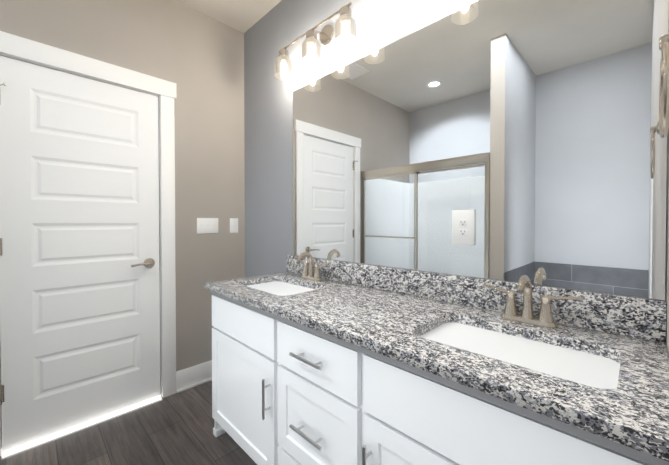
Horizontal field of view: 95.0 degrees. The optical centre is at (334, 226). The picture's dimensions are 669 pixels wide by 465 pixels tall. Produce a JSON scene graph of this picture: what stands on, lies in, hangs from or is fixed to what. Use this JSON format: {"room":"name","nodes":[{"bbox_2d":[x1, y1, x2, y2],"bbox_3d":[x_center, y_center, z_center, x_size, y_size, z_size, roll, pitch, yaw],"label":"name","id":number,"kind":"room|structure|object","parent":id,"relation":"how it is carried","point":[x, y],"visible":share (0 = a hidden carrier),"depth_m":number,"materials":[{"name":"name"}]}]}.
{"room":"bathroom","nodes":[
{"label":"bathroom","id":0,"kind":"room"},
{"bbox_2d":[0,0,244,370],"bbox_3d":[-1.683,-0.195,1.661,0.120,2.740,2.550,1,1,45],"label":"wall","id":1,"kind":"structure","parent":0,"point":[196,57],"depth_m":2.21,"materials":[{"name":"paint"}]},
{"bbox_2d":[0,56,159,451],"bbox_3d":[-1.453,0.145,1.799,0.098,2.032,0.772,1,1,45],"label":"door","id":2,"kind":"structure","parent":1,"relation":"in","point":[79,263],"depth_m":1.77,"materials":[{"name":"white wood"}]},
{"bbox_2d":[0,31,176,455],"bbox_3d":[-1.478,0.094,1.850,0.142,2.157,0.946,1,1,45],"label":"door frame","id":3,"kind":"structure","parent":1,"relation":"attached to","point":[12,45],"depth_m":2.08,"materials":[{"name":"white wood"}]},
{"bbox_2d":[176,360,211,392],"bbox_3d":[-0.929,1.094,2.326,0.028,0.146,0.508,1,1,45],"label":"baseboard","id":4,"kind":"structure","parent":1,"relation":"attached to","point":[193,376],"depth_m":2.21,"materials":[{"name":"white wood"}]},
{"bbox_2d":[197,218,217,233],"bbox_3d":[-0.950,-0.003,2.302,0.014,0.116,0.162,1,1,45],"label":"switch plate","id":5,"kind":"object","parent":1,"relation":"attached to","point":[206,225],"visible":1,"depth_m":2.30,"materials":[{"name":"white plastic"}]},
{"bbox_2d":[230,218,237,232],"bbox_3d":[-0.801,-0.005,2.451,0.014,0.116,0.070,1,1,45],"label":"switch plate","id":6,"kind":"object","parent":1,"relation":"attached to","point":[233,225],"visible":1,"depth_m":2.45,"materials":[{"name":"white plastic"}]},
{"bbox_2d":[0,381,256,464],"bbox_3d":[-0.805,1.216,0.802,2.600,0.060,2.790,1,1,45],"label":"floor","id":7,"kind":"structure","parent":0,"point":[175,429],"depth_m":1.67,"materials":[{"name":"brown wood"}]},
{"bbox_2d":[2,396,161,457],"bbox_3d":[-1.440,1.163,1.825,0.115,0.020,0.734,1,1,45],"label":"strip","id":8,"kind":"object","parent":7,"relation":"on","point":[57,435],"visible":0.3,"depth_m":1.77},
{"bbox_2d":[205,280,668,464],"bbox_3d":[0.102,0.766,1.276,1.753,0.828,0.585,1,1,45],"label":"bathroom vanity","id":9,"kind":"object","parent":7,"relation":"on","point":[317,361],"depth_m":0.93,"materials":[{"name":"white wood"}]},
{"bbox_2d":[205,272,668,451],"bbox_3d":[0.105,0.348,1.277,1.756,0.058,0.574,1,1,45],"label":"countertop","id":10,"kind":"structure","parent":9,"relation":"on","point":[638,411],"depth_m":0.82,"materials":[{"name":"grey stone"}]},
{"bbox_2d":[293,252,332,279],"bbox_3d":[-0.164,0.231,1.786,0.290,0.163,0.131,1,1,45],"label":"faucet","id":11,"kind":"object","parent":10,"relation":"on","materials":[{"name":"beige metal"}]},
{"bbox_2d":[481,275,584,327],"bbox_3d":[0.621,0.240,1.001,0.290,0.163,0.131,1,1,45],"label":"faucet","id":12,"kind":"object","parent":10,"relation":"on","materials":[{"name":"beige metal"}]},
{"bbox_2d":[175,0,281,32],"bbox_3d":[-0.805,-1.584,0.767,2.600,0.060,2.790,1,1,45],"label":"ceiling","id":13,"kind":"structure","parent":0,"point":[243,16],"depth_m":2.22,"materials":[{"name":"paint"}]},
{"bbox_2d":[244,0,668,327],"bbox_3d":[0.136,-0.196,1.727,2.600,2.740,0.126,1,1,45],"label":"wall","id":14,"kind":"structure","parent":0,"point":[527,131],"depth_m":1.24,"materials":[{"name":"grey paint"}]},
{"bbox_2d":[275,2,356,79],"bbox_3d":[-0.106,-1.058,1.750,0.638,0.249,0.180,1,1,45],"label":"sconce","id":15,"kind":"object","parent":14,"relation":"attached to","point":[326,32],"visible":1,"depth_m":1.70,"materials":[{"name":"white glass"}]},
{"bbox_2d":[452,210,474,244],"bbox_3d":[0.524,0.005,1.248,0.092,0.142,0.008,1,1,45],"label":"outlet","id":16,"kind":"object","parent":14,"relation":"attached to","point":[463,227],"visible":1,"depth_m":1.24,"materials":[{"name":"white plastic"}]},
{"bbox_2d":[666,178,668,355],"bbox_3d":[0.030,-0.173,-0.134,0.120,2.740,2.670,1,1,45],"label":"wall","id":17,"kind":"structure","parent":0,"point":[667,336],"depth_m":0.83,"materials":[{"name":"paint"}]},
{"bbox_2d":[287,256,666,343],"bbox_3d":[0.301,0.260,1.472,1.756,0.115,0.020,1,1,45],"label":"backsplash","id":18,"kind":"structure","parent":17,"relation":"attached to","point":[623,315],"depth_m":1.16,"materials":[{"name":"grey stone"}]},
{"bbox_2d":[659,33,668,137],"bbox_3d":[0.637,-0.277,0.581,0.031,0.213,0.176,1,1,45],"label":"towel ring","id":19,"kind":"object","parent":17,"relation":"attached to","point":[664,92],"visible":1,"depth_m":0.55,"materials":[{"name":"silver metal"}]}
]}

